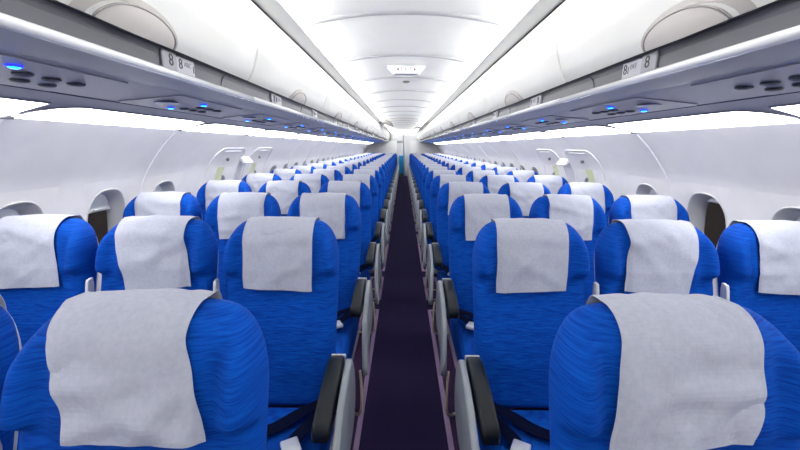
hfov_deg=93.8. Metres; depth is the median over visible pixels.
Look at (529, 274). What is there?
passenger seat
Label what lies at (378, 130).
bin
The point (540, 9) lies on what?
trim
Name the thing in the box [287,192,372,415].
passenger seat
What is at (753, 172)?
wall
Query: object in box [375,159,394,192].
passenger seat
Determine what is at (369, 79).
trim
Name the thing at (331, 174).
passenger seat
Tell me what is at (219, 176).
door
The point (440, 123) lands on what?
bin
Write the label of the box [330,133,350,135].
light
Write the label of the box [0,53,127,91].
light
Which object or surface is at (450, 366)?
trim
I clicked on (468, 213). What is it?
passenger seat
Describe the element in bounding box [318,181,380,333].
passenger seat
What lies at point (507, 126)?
light
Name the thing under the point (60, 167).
wall
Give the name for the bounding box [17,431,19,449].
seat cushion
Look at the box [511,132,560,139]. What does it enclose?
wall lamp
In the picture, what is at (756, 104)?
trim
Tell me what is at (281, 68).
bin
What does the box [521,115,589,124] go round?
light
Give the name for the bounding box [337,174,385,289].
passenger seat
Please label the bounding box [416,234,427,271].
trim
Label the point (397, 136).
tall cabinet
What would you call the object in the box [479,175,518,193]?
passenger seat
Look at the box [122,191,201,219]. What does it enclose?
passenger seat
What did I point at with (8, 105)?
wall lamp
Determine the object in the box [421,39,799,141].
trim
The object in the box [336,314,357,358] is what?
seat cushion
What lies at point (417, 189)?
passenger seat
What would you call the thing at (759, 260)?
passenger seat
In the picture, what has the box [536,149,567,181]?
door
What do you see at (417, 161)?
passenger seat
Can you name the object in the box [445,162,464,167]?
passenger seat
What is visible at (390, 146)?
partition
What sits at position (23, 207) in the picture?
window
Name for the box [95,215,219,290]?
passenger seat
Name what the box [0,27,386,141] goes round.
trim
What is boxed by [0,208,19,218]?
shade
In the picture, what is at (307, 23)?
trim
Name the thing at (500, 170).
passenger seat
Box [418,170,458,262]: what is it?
passenger seat
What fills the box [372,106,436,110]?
trim
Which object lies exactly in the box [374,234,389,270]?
trim
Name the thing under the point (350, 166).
passenger seat
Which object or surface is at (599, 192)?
passenger seat
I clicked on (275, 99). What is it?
number plate
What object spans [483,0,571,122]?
bin
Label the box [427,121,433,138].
bin
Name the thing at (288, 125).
light
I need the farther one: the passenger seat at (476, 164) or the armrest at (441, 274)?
the passenger seat at (476, 164)
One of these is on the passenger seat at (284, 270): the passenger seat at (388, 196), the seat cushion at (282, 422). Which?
the seat cushion at (282, 422)
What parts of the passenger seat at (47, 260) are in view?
backrest, armrest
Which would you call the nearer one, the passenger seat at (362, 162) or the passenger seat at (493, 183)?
the passenger seat at (493, 183)
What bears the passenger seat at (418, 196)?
on the floor
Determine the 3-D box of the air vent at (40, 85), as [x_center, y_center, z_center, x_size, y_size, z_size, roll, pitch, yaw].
[-1.036,-0.407,1.098,0.044,0.008,0.044,0,12,0]
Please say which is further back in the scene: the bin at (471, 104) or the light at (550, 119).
the bin at (471, 104)
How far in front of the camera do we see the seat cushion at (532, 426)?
1.29 m
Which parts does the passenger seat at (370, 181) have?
backrest, panel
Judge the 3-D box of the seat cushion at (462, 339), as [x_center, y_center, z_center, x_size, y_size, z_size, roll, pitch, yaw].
[0.520,0.625,1.998,0.455,0.150,0.500,0,12,0]
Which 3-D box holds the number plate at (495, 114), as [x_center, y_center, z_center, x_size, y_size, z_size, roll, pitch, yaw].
[0.780,-0.901,3.060,0.010,0.056,0.184,0,12,0]
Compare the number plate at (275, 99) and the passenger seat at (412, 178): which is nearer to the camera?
the number plate at (275, 99)
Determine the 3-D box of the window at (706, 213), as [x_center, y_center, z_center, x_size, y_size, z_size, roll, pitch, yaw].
[1.829,0.023,2.218,0.139,0.430,0.302,0,12,0]
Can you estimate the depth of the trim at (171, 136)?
2.43 m
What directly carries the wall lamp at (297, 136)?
attached to the wall at (60, 167)
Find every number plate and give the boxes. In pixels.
[160,48,194,76]
[270,93,281,105]
[312,109,316,117]
[493,110,498,118]
[530,94,541,106]
[622,50,658,78]
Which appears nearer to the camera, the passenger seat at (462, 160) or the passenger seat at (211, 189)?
the passenger seat at (211, 189)
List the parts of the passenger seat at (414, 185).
backrest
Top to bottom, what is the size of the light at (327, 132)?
0.033 m
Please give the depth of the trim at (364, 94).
5.36 m
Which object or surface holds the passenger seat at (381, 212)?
on the floor
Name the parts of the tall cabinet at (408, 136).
door, door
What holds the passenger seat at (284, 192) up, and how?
on the floor
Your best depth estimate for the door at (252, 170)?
4.29 m
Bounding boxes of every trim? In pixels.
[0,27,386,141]
[0,85,377,143]
[140,131,176,192]
[253,0,389,131]
[297,11,515,28]
[331,54,479,65]
[331,309,378,449]
[348,77,460,84]
[359,90,449,96]
[366,99,441,104]
[370,277,383,299]
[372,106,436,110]
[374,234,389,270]
[376,111,431,114]
[378,115,428,118]
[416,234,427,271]
[417,0,562,131]
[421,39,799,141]
[423,277,436,299]
[428,310,459,449]
[431,92,799,143]
[635,134,671,196]
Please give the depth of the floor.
2.47 m
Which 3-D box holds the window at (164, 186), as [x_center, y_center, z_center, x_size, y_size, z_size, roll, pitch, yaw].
[-1.767,-0.114,2.763,0.139,0.430,0.302,0,12,0]
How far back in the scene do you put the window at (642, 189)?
2.77 m
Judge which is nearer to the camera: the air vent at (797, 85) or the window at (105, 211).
the air vent at (797, 85)
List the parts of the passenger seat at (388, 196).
backrest, panel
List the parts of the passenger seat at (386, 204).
backrest, panel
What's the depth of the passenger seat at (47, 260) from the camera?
1.47 m
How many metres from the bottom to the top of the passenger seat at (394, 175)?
1.113 m
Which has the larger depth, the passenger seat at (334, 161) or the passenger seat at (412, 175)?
the passenger seat at (412, 175)
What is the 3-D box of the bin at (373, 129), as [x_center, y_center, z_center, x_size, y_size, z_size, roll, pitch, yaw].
[-0.972,-2.208,8.398,0.805,0.460,1.530,0,12,0]
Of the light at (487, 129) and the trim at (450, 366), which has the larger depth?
the light at (487, 129)
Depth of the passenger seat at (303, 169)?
5.47 m
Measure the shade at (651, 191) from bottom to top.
0.107 m
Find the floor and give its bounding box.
[268,175,548,449]
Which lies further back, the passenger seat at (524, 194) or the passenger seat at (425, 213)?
the passenger seat at (425, 213)
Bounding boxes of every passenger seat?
[0,214,98,449]
[0,288,268,449]
[0,295,21,449]
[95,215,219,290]
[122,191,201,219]
[196,180,251,221]
[205,192,280,299]
[223,216,354,449]
[242,173,281,191]
[258,180,310,215]
[270,169,301,179]
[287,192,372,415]
[290,165,315,173]
[290,174,328,192]
[304,163,326,168]
[309,169,341,180]
[316,161,334,165]
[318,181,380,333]
[324,166,350,174]
[326,160,342,163]
[332,158,347,161]
[334,163,356,170]
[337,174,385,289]
[343,161,361,168]
[349,160,365,165]
[349,169,388,262]
[358,166,390,244]
[363,163,391,230]
[368,162,393,219]
[372,160,394,211]
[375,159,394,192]
[377,158,395,191]
[379,157,396,194]
[382,156,396,177]
[409,155,422,185]
[409,156,424,189]
[410,157,426,187]
[410,158,428,198]
[411,159,432,204]
[412,160,434,212]
[413,162,438,219]
[414,164,443,230]
[416,166,450,244]
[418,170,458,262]
[422,174,471,289]
[427,181,490,333]
[436,194,522,416]
[437,159,453,163]
[441,160,457,166]
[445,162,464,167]
[450,164,473,170]
[455,218,589,449]
[457,167,483,175]
[459,159,474,162]
[465,161,481,164]
[466,170,498,181]
[472,162,490,166]
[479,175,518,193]
[481,164,502,169]
[492,167,517,174]
[498,182,550,217]
[507,170,537,181]
[527,175,567,193]
[529,194,605,300]
[548,292,799,449]
[557,182,613,225]
[593,219,719,295]
[609,195,689,223]
[716,220,799,352]
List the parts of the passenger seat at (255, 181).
backrest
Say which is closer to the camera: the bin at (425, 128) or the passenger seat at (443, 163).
the passenger seat at (443, 163)
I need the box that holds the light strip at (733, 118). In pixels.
[606,110,799,133]
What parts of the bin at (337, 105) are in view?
rail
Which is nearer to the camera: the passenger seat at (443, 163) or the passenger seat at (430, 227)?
the passenger seat at (430, 227)
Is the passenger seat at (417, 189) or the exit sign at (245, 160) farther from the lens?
the passenger seat at (417, 189)
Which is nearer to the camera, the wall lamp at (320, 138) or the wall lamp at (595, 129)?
the wall lamp at (595, 129)
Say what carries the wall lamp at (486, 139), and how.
attached to the wall at (753, 172)
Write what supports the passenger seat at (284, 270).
on the floor
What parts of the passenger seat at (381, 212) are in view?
backrest, panel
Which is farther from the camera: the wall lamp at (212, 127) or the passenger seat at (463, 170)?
the passenger seat at (463, 170)
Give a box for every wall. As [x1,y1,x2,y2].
[0,118,371,290]
[385,129,420,174]
[410,141,439,154]
[435,123,799,295]
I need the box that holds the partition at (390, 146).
[366,141,396,153]
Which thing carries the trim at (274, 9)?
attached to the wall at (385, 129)
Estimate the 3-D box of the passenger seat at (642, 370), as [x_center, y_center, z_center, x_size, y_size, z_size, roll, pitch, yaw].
[0.469,0.760,0.489,0.573,1.114,0.839,0,12,0]
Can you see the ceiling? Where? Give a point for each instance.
(460, 38)
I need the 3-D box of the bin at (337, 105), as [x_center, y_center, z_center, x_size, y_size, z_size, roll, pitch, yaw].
[-1.009,-1.263,3.907,0.805,0.460,1.530,0,12,0]
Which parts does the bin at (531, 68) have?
rail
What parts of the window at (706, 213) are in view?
pane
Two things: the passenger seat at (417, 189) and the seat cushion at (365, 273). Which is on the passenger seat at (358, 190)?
the seat cushion at (365, 273)
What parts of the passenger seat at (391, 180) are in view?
backrest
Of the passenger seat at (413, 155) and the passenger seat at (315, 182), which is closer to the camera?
the passenger seat at (315, 182)
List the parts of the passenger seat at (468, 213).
panel, backrest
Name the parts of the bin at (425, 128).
door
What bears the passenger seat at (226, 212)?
on the floor
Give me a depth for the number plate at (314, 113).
3.04 m
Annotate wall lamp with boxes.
[0,96,50,118]
[182,123,265,135]
[249,130,297,137]
[285,134,315,139]
[308,136,331,140]
[323,138,339,140]
[466,138,483,141]
[476,137,500,141]
[493,135,524,140]
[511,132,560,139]
[544,125,630,137]
[768,103,799,115]
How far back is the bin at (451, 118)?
5.24 m
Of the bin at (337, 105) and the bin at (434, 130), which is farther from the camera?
the bin at (434, 130)
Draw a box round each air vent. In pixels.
[8,79,30,83]
[37,84,56,87]
[764,87,784,91]
[791,83,799,87]
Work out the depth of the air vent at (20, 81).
1.01 m
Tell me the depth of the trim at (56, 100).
1.53 m
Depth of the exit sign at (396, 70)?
3.65 m
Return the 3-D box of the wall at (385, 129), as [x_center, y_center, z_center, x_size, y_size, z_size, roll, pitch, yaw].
[0.160,-3.542,18.292,3.700,2.600,0.060,0,12,0]
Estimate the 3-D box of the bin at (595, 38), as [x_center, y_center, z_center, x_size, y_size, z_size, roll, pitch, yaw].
[1.082,-0.618,0.898,0.805,0.460,1.530,0,12,0]
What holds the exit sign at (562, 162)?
attached to the wall at (753, 172)
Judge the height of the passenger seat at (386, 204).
1.113 m
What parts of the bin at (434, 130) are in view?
door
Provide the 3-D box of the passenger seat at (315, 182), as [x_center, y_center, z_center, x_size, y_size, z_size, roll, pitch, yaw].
[-0.947,0.073,3.715,0.501,1.113,0.792,0,12,0]
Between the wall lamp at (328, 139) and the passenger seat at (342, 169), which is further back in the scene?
the wall lamp at (328, 139)
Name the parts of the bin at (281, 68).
rail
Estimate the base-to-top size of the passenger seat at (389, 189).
1.113 m
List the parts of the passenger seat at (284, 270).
backrest, panel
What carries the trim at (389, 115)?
attached to the ceiling
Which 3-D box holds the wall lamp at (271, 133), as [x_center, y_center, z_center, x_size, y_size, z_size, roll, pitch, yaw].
[-1.318,-0.966,3.967,0.203,0.066,1.077,0,12,0]
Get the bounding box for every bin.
[0,0,257,101]
[242,0,326,121]
[318,67,351,129]
[345,93,363,133]
[359,107,371,135]
[368,114,376,137]
[373,120,380,138]
[378,120,394,139]
[410,126,423,139]
[424,123,429,139]
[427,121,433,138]
[431,115,439,137]
[436,106,448,136]
[444,94,463,134]
[457,68,491,130]
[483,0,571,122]
[557,0,799,102]
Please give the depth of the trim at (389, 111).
8.49 m
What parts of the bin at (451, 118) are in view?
rail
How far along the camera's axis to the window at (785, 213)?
1.74 m
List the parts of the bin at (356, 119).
rail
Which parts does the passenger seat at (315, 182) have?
backrest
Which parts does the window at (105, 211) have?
pane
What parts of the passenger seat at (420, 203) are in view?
panel, backrest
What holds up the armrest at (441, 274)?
on the passenger seat at (448, 192)
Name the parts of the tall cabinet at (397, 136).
cabinet door, cabinet door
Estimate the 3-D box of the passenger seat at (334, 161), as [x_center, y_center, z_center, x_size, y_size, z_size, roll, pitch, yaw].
[-1.412,-0.772,7.721,0.501,1.113,0.792,0,12,0]
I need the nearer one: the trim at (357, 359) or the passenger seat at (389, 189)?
the trim at (357, 359)
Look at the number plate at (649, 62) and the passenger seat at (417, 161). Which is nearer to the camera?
the number plate at (649, 62)
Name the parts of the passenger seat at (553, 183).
backrest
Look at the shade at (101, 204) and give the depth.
2.25 m
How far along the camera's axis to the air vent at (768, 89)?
1.07 m
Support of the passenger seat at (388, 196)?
on the floor
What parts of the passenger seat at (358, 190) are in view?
backrest, panel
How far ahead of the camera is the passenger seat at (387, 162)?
7.87 m
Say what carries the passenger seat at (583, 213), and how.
on the floor
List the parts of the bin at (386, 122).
panel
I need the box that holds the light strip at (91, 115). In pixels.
[11,107,205,130]
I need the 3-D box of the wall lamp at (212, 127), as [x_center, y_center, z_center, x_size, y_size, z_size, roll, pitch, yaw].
[-1.327,-0.747,2.924,0.203,0.066,1.077,0,12,0]
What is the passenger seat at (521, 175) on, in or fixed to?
on the floor
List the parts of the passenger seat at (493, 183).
backrest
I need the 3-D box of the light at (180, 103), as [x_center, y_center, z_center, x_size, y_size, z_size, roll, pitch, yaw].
[-0.978,-0.554,1.746,0.255,0.033,0.600,0,12,0]
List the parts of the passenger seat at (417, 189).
panel, backrest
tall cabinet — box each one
[391,131,402,175]
[404,132,417,175]
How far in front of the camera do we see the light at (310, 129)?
4.22 m
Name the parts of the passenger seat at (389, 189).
backrest, panel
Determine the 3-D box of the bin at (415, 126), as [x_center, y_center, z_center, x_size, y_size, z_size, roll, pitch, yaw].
[0.999,-3.491,14.367,1.190,0.537,1.530,0,12,0]
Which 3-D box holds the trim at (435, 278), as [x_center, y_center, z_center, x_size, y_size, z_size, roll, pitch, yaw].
[0.321,0.635,3.779,0.147,0.004,0.620,0,12,0]
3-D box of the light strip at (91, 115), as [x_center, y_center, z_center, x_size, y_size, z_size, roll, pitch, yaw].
[-1.335,-0.527,1.881,0.203,0.066,1.077,0,12,0]
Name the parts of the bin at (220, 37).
door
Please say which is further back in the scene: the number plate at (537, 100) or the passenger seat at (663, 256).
the number plate at (537, 100)
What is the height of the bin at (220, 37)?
0.460 m
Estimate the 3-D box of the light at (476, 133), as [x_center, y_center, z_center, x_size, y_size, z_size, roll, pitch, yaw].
[1.064,-1.247,5.099,0.255,0.033,0.600,0,12,0]
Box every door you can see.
[203,148,244,184]
[241,147,272,179]
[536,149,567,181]
[564,150,606,186]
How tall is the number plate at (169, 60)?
0.056 m
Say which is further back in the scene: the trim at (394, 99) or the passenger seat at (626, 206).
the trim at (394, 99)
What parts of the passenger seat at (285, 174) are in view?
backrest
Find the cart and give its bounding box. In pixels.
[399,155,402,176]
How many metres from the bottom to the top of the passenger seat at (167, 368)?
1.114 m
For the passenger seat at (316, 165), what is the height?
1.112 m
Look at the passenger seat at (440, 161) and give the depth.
8.68 m
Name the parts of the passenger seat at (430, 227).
panel, backrest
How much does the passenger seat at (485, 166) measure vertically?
1.113 m
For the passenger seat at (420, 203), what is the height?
1.112 m
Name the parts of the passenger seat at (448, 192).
panel, backrest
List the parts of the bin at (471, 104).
rail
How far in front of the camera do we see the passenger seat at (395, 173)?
11.06 m
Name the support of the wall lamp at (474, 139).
attached to the wall at (753, 172)
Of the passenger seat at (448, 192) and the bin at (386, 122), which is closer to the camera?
the passenger seat at (448, 192)
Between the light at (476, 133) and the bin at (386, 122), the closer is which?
the light at (476, 133)
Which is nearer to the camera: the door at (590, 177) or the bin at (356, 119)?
the door at (590, 177)
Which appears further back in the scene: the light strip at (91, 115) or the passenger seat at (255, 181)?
the passenger seat at (255, 181)
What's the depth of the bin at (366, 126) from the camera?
6.75 m
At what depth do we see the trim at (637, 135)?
2.41 m
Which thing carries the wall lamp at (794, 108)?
attached to the wall at (753, 172)
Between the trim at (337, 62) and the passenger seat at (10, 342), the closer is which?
the passenger seat at (10, 342)
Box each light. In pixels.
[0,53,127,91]
[119,95,241,113]
[223,114,289,123]
[271,122,314,128]
[299,128,330,131]
[317,131,342,133]
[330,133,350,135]
[459,134,478,136]
[466,132,490,134]
[477,128,509,132]
[494,124,538,129]
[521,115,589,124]
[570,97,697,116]
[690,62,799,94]
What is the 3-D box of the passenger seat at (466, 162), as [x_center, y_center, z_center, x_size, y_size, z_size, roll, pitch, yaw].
[1.553,-0.750,7.702,0.501,1.112,0.792,0,12,0]
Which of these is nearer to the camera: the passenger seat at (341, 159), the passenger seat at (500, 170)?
the passenger seat at (500, 170)
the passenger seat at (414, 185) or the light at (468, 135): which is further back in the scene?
the passenger seat at (414, 185)
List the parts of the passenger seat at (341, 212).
backrest, panel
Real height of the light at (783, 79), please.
0.033 m
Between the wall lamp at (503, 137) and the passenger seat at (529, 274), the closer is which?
the passenger seat at (529, 274)
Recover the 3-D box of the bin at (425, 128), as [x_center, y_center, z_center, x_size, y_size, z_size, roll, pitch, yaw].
[1.167,-2.822,11.379,0.805,0.460,1.530,0,12,0]
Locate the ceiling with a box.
[278,0,536,130]
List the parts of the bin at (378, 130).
door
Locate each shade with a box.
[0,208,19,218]
[88,194,109,213]
[154,185,161,191]
[649,189,656,194]
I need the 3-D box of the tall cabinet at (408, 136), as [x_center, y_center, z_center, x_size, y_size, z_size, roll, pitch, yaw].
[0.507,-3.419,18.012,0.660,2.080,0.452,0,12,0]
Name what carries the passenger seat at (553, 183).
on the floor
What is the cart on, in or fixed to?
on the floor
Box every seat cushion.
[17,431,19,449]
[266,407,332,449]
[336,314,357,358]
[359,269,369,304]
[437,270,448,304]
[450,315,473,360]
[476,410,549,449]
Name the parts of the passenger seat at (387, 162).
backrest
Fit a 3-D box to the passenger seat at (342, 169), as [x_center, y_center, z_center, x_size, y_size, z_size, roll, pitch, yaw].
[-0.934,-0.263,5.316,0.501,1.112,0.792,0,12,0]
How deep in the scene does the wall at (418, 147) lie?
17.55 m
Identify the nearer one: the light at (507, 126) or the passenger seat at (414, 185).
the light at (507, 126)
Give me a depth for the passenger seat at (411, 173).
11.01 m
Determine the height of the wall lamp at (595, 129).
0.066 m
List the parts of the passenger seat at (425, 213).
panel, backrest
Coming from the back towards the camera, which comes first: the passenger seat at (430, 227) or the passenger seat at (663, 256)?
the passenger seat at (430, 227)
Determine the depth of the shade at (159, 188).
2.78 m
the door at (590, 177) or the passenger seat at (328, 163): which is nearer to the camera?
the door at (590, 177)
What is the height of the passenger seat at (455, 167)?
1.113 m
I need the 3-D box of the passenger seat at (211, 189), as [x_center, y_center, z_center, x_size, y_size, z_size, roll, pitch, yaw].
[-1.451,0.238,2.918,0.501,1.114,0.793,0,12,0]
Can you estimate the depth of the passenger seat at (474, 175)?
4.65 m
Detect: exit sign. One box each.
[240,156,252,163]
[388,66,424,74]
[556,158,569,165]
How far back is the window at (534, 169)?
5.08 m
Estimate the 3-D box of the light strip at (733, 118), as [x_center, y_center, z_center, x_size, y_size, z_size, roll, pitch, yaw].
[1.396,-0.507,1.863,0.203,0.066,1.077,0,12,0]
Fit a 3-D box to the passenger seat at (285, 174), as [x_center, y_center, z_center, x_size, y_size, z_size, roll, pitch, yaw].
[-1.438,-0.099,4.519,0.501,1.114,0.793,0,12,0]
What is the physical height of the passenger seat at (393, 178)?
1.114 m
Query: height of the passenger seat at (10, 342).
1.112 m
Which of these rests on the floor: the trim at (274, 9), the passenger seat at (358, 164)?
the passenger seat at (358, 164)
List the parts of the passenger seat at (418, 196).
panel, backrest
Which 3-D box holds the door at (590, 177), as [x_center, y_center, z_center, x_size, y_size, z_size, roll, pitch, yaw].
[1.762,-0.046,3.614,0.291,1.331,0.609,0,12,0]
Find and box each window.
[0,201,43,218]
[86,188,124,243]
[153,180,174,191]
[532,166,538,174]
[636,183,657,194]
[687,192,726,247]
[771,207,799,220]
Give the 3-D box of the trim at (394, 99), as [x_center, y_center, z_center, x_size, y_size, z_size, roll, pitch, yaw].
[0.072,-2.104,6.428,1.365,0.102,0.052,0,12,0]

